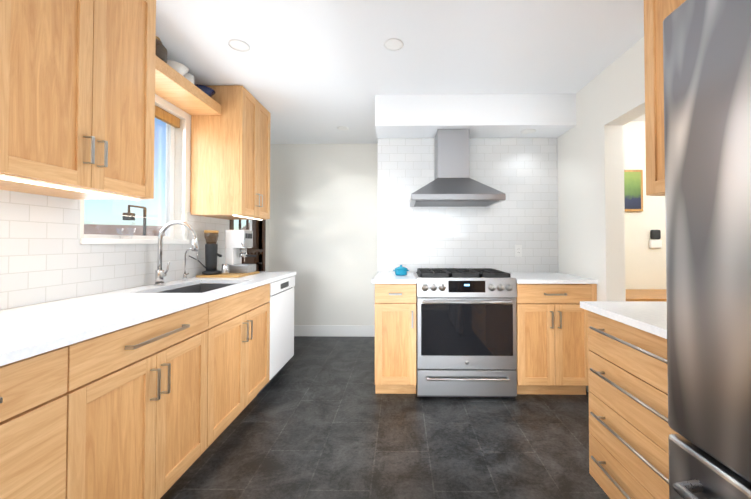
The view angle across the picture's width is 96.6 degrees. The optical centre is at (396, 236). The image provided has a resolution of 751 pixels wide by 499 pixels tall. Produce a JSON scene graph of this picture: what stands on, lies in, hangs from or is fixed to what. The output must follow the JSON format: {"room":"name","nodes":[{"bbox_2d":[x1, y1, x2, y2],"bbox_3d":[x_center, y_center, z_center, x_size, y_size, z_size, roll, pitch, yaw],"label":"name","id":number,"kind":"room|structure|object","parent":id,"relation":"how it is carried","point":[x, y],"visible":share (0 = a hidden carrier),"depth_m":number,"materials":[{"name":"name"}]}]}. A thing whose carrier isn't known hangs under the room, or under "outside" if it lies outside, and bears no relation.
{"room":"kitchen","nodes":[
{"label":"kitchen","id":0,"kind":"room"},
{"bbox_2d":[2,94,268,309],"bbox_3d":[-1.744,-0.007,1.742,0.150,2.470,5.400,0,-1,1],"label":"wall","id":1,"kind":"structure","parent":0,"point":[182,163],"depth_m":2.62,"materials":[{"name":"white paint"}]},
{"bbox_2d":[0,0,155,198],"bbox_3d":[-1.444,-0.720,1.382,0.450,1.042,0.700,0,-1,1],"label":"upper cabinet","id":2,"kind":"object","parent":1,"relation":"attached to","point":[77,94],"visible":1,"depth_m":1.33,"materials":[{"name":"brown wood"}]},
{"bbox_2d":[0,190,229,309],"bbox_3d":[-1.669,0.044,1.352,0.007,0.525,3.924,0,-1,1],"label":"wall tile","id":3,"kind":"structure","parent":1,"relation":"attached to","point":[45,256],"depth_m":1.68,"materials":[{"name":"white tile"}]},
{"bbox_2d":[84,118,174,238],"bbox_3d":[-1.768,-0.460,2.205,0.040,0.950,0.830,0,-1,1],"label":"window","id":4,"kind":"structure","parent":1,"relation":"in","point":[168,180],"depth_m":2.54,"materials":[{"name":"white"}]},
{"bbox_2d":[155,105,179,127],"bbox_3d":[-1.721,-0.896,2.212,0.035,0.073,0.820,0,-1,1],"label":"window blind","id":5,"kind":"object","parent":4,"relation":"attached to","point":[166,117],"visible":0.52,"depth_m":2.48,"materials":[{"name":"brown wood"}]},
{"bbox_2d":[80,238,188,243],"bbox_3d":[-1.720,0.031,2.196,0.157,0.032,0.890,0,-1,1],"label":"window sill","id":6,"kind":"structure","parent":1,"relation":"attached to","point":[121,241],"depth_m":2.05,"materials":[{"name":"white"}]},
{"bbox_2d":[117,223,135,238],"bbox_3d":[-1.695,-0.039,2.099,0.100,0.104,0.115,0,-1,1],"label":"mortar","id":7,"kind":"object","parent":6,"relation":"on","point":[121,230],"visible":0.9,"depth_m":2.10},
{"bbox_2d":[155,55,220,114],"bbox_3d":[-1.537,-1.024,2.213,0.248,0.080,0.944,0,-1,1],"label":"shelf","id":8,"kind":"object","parent":1,"relation":"attached to","point":[176,89],"visible":0.54,"depth_m":2.31,"materials":[{"name":"brown wood"}]},
{"bbox_2d":[155,36,166,62],"bbox_3d":[-1.500,-1.148,2.058,0.144,0.160,0.144,0,-1,1],"label":"jar","id":9,"kind":"object","parent":8,"relation":"on","point":[161,52],"visible":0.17,"depth_m":2.04,"materials":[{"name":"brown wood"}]},
{"bbox_2d":[167,60,188,75],"bbox_3d":[-1.498,-1.102,2.237,0.180,0.075,0.180,0,-1,1],"label":"bowl","id":10,"kind":"object","parent":8,"relation":"on","point":[181,69],"visible":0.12,"depth_m":2.20,"materials":[{"name":"white ceramic"}]},
{"bbox_2d":[184,73,194,83],"bbox_3d":[-1.496,-1.107,2.388,0.088,0.090,0.088,0,-1,1],"label":"cup","id":11,"kind":"object","parent":8,"relation":"on","point":[190,77],"visible":0.17,"depth_m":2.36,"materials":[{"name":"white ceramic"}]},
{"bbox_2d":[194,84,215,96],"bbox_3d":[-1.494,-1.092,2.557,0.190,0.065,0.190,0,-1,1],"label":"bowl","id":12,"kind":"object","parent":8,"relation":"on","point":[209,91],"visible":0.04,"depth_m":2.52,"materials":[{"name":"blue ceramic"}]},
{"bbox_2d":[190,85,270,219],"bbox_3d":[-1.425,-0.693,2.970,0.450,1.042,0.580,0,-1,1],"label":"upper cabinet","id":13,"kind":"object","parent":1,"relation":"attached to","point":[230,163],"visible":1,"depth_m":2.68,"materials":[{"name":"brown wood"}]},
{"bbox_2d":[230,220,265,271],"bbox_3d":[-1.683,0.211,3.708,0.135,2.100,0.860,0,-1,1],"label":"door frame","id":14,"kind":"structure","parent":1,"relation":"attached to","point":[255,249],"depth_m":3.98,"materials":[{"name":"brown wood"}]},
{"bbox_2d":[269,144,377,324],"bbox_3d":[-0.902,0.037,4.356,1.470,2.470,0.150,0,-1,1],"label":"wall","id":15,"kind":"structure","parent":0,"point":[323,232],"depth_m":4.28,"materials":[{"name":"white paint"}]},
{"bbox_2d":[294,325,374,336],"bbox_3d":[-0.903,1.200,4.252,1.468,0.140,0.018,0,-1,1],"label":"baseboard","id":16,"kind":"structure","parent":15,"relation":"attached to","point":[340,330],"depth_m":4.23,"materials":[{"name":"white"}]},
{"bbox_2d":[160,336,609,498],"bbox_3d":[-0.149,1.252,1.701,3.340,0.050,5.400,0,-1,1],"label":"floor","id":17,"kind":"structure","parent":0,"point":[317,417],"depth_m":1.99,"materials":[{"name":"tile"}]},
{"bbox_2d":[0,347,67,498],"bbox_3d":[-1.329,0.768,0.602,0.686,0.881,0.858,0,-1,1],"label":"base cabinet","id":18,"kind":"object","parent":17,"relation":"on","point":[33,416],"visible":0.98,"depth_m":0.94,"materials":[{"name":"brown wood"}]},
{"bbox_2d":[0,272,295,365],"bbox_3d":[-1.331,0.322,1.318,0.664,0.030,3.874,0,-1,1],"label":"countertop","id":19,"kind":"structure","parent":18,"relation":"on","point":[28,331],"depth_m":1.36,"materials":[{"name":"white stone"}]},
{"bbox_2d":[154,220,198,285],"bbox_3d":[-1.456,0.107,2.231,0.287,0.429,0.103,0,-1,1],"label":"faucet","id":20,"kind":"object","parent":19,"relation":"on","point":[160,274],"visible":1,"depth_m":2.20,"materials":[{"name":"silver metal"}]},
{"bbox_2d":[182,248,197,280],"bbox_3d":[-1.535,0.206,2.499,0.112,0.240,0.058,0,-1,1],"label":"filter faucet","id":21,"kind":"object","parent":19,"relation":"on","point":[185,274],"visible":0.88,"depth_m":2.48,"materials":[{"name":"silver metal"}]},
{"bbox_2d":[157,284,234,292],"bbox_3d":[-1.298,0.462,2.214,0.422,0.218,0.682,0,-1,1],"label":"sink","id":22,"kind":"object","parent":19,"relation":"in","point":[199,288],"visible":0.06,"depth_m":2.52,"materials":[{"name":"silver metal"}]},
{"bbox_2d":[196,271,259,277],"bbox_3d":[-1.440,0.324,2.883,0.350,0.018,0.400,0,-1,1],"label":"cutting board","id":23,"kind":"object","parent":19,"relation":"on","point":[234,275],"visible":0.73,"depth_m":2.69,"materials":[{"name":"brown wood"}]},
{"bbox_2d":[189,230,221,274],"bbox_3d":[-1.544,0.130,2.736,0.173,0.365,0.242,0,-1,1],"label":"coffee grinder","id":24,"kind":"object","parent":23,"relation":"on","point":[211,248],"visible":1,"depth_m":2.75,"materials":[{"name":"grey plastic"}]},
{"bbox_2d":[221,264,229,274],"bbox_3d":[-1.426,0.270,2.784,0.064,0.085,0.063,0,-1,1],"label":"milk jug","id":25,"kind":"object","parent":23,"relation":"on","point":[225,270],"visible":1,"depth_m":2.76,"materials":[{"name":"grey metal"}]},
{"bbox_2d":[225,230,255,272],"bbox_3d":[-1.363,0.128,2.958,0.242,0.375,0.194,0,-1,1],"label":"espresso machine","id":26,"kind":"object","parent":23,"relation":"on","point":[238,243],"visible":0.98,"depth_m":2.89,"materials":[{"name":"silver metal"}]},
{"bbox_2d":[62,303,207,498],"bbox_3d":[-1.320,0.782,1.408,0.686,0.881,0.750,0,-1,1],"label":"base cabinet","id":27,"kind":"object","parent":17,"relation":"on","point":[136,394],"visible":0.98,"depth_m":1.31,"materials":[{"name":"brown wood"}]},
{"bbox_2d":[161,283,269,466],"bbox_3d":[-1.310,0.795,2.208,0.686,0.881,0.846,0,-1,1],"label":"base cabinet","id":28,"kind":"object","parent":17,"relation":"on","point":[238,363],"visible":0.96,"depth_m":2.10,"materials":[{"name":"brown wood"}]},
{"bbox_2d":[257,276,294,394],"bbox_3d":[-1.309,0.808,2.935,0.652,0.880,0.592,0,-1,1],"label":"dishwasher","id":29,"kind":"object","parent":17,"relation":"on","point":[281,301],"visible":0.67,"depth_m":2.88,"materials":[{"name":"white metal"}]},
{"bbox_2d":[375,284,415,393],"bbox_3d":[-0.004,0.806,2.851,0.322,0.881,0.659,0,-1,1],"label":"base cabinet","id":30,"kind":"object","parent":17,"relation":"on","point":[395,338],"visible":1,"depth_m":2.56,"materials":[{"name":"brown wood"}]},
{"bbox_2d":[372,272,416,283],"bbox_3d":[-0.014,0.348,2.868,0.343,0.030,0.637,0,-1,1],"label":"countertop","id":31,"kind":"structure","parent":30,"relation":"on","point":[389,278],"depth_m":2.63,"materials":[{"name":"white stone"}]},
{"bbox_2d":[393,265,408,275],"bbox_3d":[0.040,0.288,2.896,0.140,0.090,0.112,0,-1,1],"label":"pot","id":32,"kind":"object","parent":31,"relation":"on","point":[400,270],"visible":1,"depth_m":2.85,"materials":[{"name":"teal ceramic"}]},
{"bbox_2d":[414,268,516,396],"bbox_3d":[0.540,0.763,2.826,0.758,0.943,0.687,0,-1,1],"label":"range","id":33,"kind":"object","parent":17,"relation":"on","point":[466,332],"visible":0.96,"depth_m":2.54,"materials":[{"name":"grey metal"}]},
{"bbox_2d":[515,283,596,394],"bbox_3d":[1.228,0.806,2.836,0.606,0.881,0.659,0,-1,1],"label":"base cabinet","id":34,"kind":"object","parent":17,"relation":"on","point":[552,339],"visible":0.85,"depth_m":2.55,"materials":[{"name":"brown wood"}]},
{"bbox_2d":[507,272,597,283],"bbox_3d":[1.228,0.347,2.853,0.609,0.030,0.637,0,-1,1],"label":"countertop","id":35,"kind":"structure","parent":34,"relation":"on","point":[541,278],"depth_m":2.63,"materials":[{"name":"white stone"}]},
{"bbox_2d":[588,311,677,498],"bbox_3d":[1.187,0.779,1.241,0.646,0.881,0.673,0,-1,1],"label":"base cabinet","id":36,"kind":"object","parent":17,"relation":"on","point":[630,430],"visible":0.6,"depth_m":1.30,"materials":[{"name":"brown wood"}]},
{"bbox_2d":[580,301,666,338],"bbox_3d":[1.197,0.321,1.259,0.633,0.030,0.693,0,-1,1],"label":"countertop","id":37,"kind":"structure","parent":36,"relation":"on","point":[649,316],"depth_m":1.37,"materials":[{"name":"white stone"}]},
{"bbox_2d":[663,0,750,498],"bbox_3d":[1.076,0.298,0.455,0.830,1.815,0.905,0,-1,1],"label":"fridge","id":38,"kind":"object","parent":17,"relation":"on","point":[707,86],"visible":1,"depth_m":0.78,"materials":[{"name":"grey metal"}]},
{"bbox_2d":[156,0,644,143],"bbox_3d":[0.936,-1.293,1.731,5.510,0.100,5.400,0,-1,1],"label":"ceiling","id":39,"kind":"structure","parent":0,"point":[310,71],"depth_m":2.20,"materials":[{"name":"white paint"}]},
{"bbox_2d":[228,40,249,51],"bbox_3d":[-1.014,-1.232,2.154,0.128,0.005,0.128,0,-1,1],"label":"recessed light","id":40,"kind":"object","parent":39,"relation":"in","point":[240,45],"visible":1,"depth_m":2.15,"materials":[{"name":"white plastic"}]},
{"bbox_2d":[337,126,348,129],"bbox_3d":[-0.595,-1.206,3.709,0.128,0.005,0.128,0,-1,1],"label":"recessed light","id":41,"kind":"object","parent":39,"relation":"in","point":[343,128],"visible":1,"depth_m":3.71,"materials":[{"name":"white plastic"}]},
{"bbox_2d":[384,38,403,50],"bbox_3d":[-0.018,-1.232,2.142,0.128,0.005,0.128,0,-1,1],"label":"recessed light","id":42,"kind":"object","parent":39,"relation":"in","point":[393,44],"visible":1,"depth_m":2.14,"materials":[{"name":"white plastic"}]},
{"bbox_2d":[375,94,575,137],"bbox_3d":[0.683,-1.076,3.571,1.720,0.269,1.420,0,-1,1],"label":"soffit","id":43,"kind":"structure","parent":0,"point":[482,116],"depth_m":2.86,"materials":[{"name":"white paint"}]},
{"bbox_2d":[521,129,535,133],"bbox_3d":[1.186,-0.948,3.003,0.128,0.005,0.128,0,-1,1],"label":"recessed light","id":44,"kind":"object","parent":43,"relation":"in","point":[527,131],"visible":1,"depth_m":3.00,"materials":[{"name":"white"}]},
{"bbox_2d":[557,36,644,391],"bbox_3d":[1.583,-0.018,1.092,0.140,2.470,4.180,0,-1,1],"label":"wall","id":45,"kind":"structure","parent":0,"point":[610,101],"depth_m":2.50,"materials":[{"name":"white paint"}]},
{"bbox_2d":[644,0,685,195],"bbox_3d":[1.331,-0.722,1.263,0.359,1.042,0.677,0,-1,1],"label":"upper cabinet","id":46,"kind":"object","parent":45,"relation":"attached to","point":[657,13],"visible":0.17,"depth_m":1.54,"materials":[{"name":"brown wood"}]},
{"bbox_2d":[624,121,665,288],"bbox_3d":[2.648,0.023,3.539,1.930,2.470,0.100,0,-1,1],"label":"wall","id":47,"kind":"structure","parent":0,"point":[645,266],"depth_m":3.49,"materials":[{"name":"white paint"}]},
{"bbox_2d":[624,170,642,211],"bbox_3d":[2.412,-0.480,3.482,0.300,0.435,0.033,0,-1,1],"label":"picture frame","id":48,"kind":"object","parent":47,"relation":"attached to","point":[633,190],"visible":0.48,"depth_m":3.47,"materials":[{"name":"paper"}]},
{"bbox_2d":[649,230,661,247],"bbox_3d":[2.692,0.024,3.470,0.120,0.195,0.035,0,-1,1],"label":"thermostat","id":49,"kind":"object","parent":47,"relation":"attached to","point":[655,234],"visible":1,"depth_m":3.46,"materials":[{"name":"white plastic"}]},
{"bbox_3d":[2.608,1.255,1.893,2.170,0.050,3.350,0,-1,1],"label":"floor","id":50,"kind":"structure","parent":0,"visible":0},
{"bbox_2d":[625,289,666,301],"bbox_3d":[2.783,0.897,3.172,1.649,0.710,0.599,0,-1,1],"label":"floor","id":51,"kind":"structure","parent":50,"relation":"on","point":[646,294],"depth_m":3.07,"materials":[{"name":"brown wood"}]},
{"bbox_3d":[0.756,0.163,3.799,1.860,2.200,1.220,0,-1,1],"label":"wall","id":52,"kind":"structure","parent":0,"visible":0},
{"bbox_2d":[410,129,505,206],"bbox_3d":[0.502,-0.620,2.946,0.760,0.663,0.500,0,-1,1],"label":"range hood","id":53,"kind":"object","parent":52,"relation":"attached to","point":[452,184],"visible":1,"depth_m":2.92,"materials":[{"name":"silver metal"}]},
{"bbox_2d":[378,138,557,271],"bbox_3d":[0.678,-0.305,3.193,1.719,1.284,0.007,0,-1,1],"label":"wall tile","id":54,"kind":"structure","parent":52,"relation":"attached to","point":[521,174],"depth_m":3.19,"materials":[{"name":"white tile"}]},
{"bbox_2d":[515,245,521,256],"bbox_3d":[1.159,0.132,3.171,0.070,0.114,0.010,0,-1,1],"label":"electrical outlet","id":55,"kind":"object","parent":54,"relation":"attached to","point":[518,250],"visible":1,"depth_m":3.17,"materials":[{"name":"white plastic"}]},
{"bbox_3d":[-1.463,-0.745,-0.136,0.450,1.042,0.928,0,-1,1],"label":"upper cabinet","id":56,"kind":"object","parent":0,"visible":0},
{"bbox_2d":[0,176,261,219],"bbox_3d":[-1.328,-0.195,1.335,0.015,0.007,3.790,0,-1,1],"label":"rail","id":57,"kind":"object","parent":56,"relation":"attached to","point":[37,183],"visible":1,"depth_m":1.35,"materials":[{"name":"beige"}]},
{"bbox_3d":[-60.672,4.987,40.628,117.740,0.200,200.000,0,-1,1],"label":"ground","id":58,"kind":"structure","parent":0,"visible":0},
{"bbox_2d":[123,205,146,235],"bbox_3d":[-2.196,1.991,2.780,0.060,4.509,0.212,0,-1,1],"label":"lamp","id":59,"kind":"object","parent":58,"relation":"on","point":[131,217],"depth_m":2.80,"materials":[{"name":"black metal"}]},
{"bbox_2d":[84,224,249,235],"bbox_3d":[-16.978,2.019,21.892,36.922,6.700,12.103,1,-1,-34],"label":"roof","id":60,"kind":"structure","parent":58,"relation":"on","point":[91,227],"depth_m":19.73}
]}

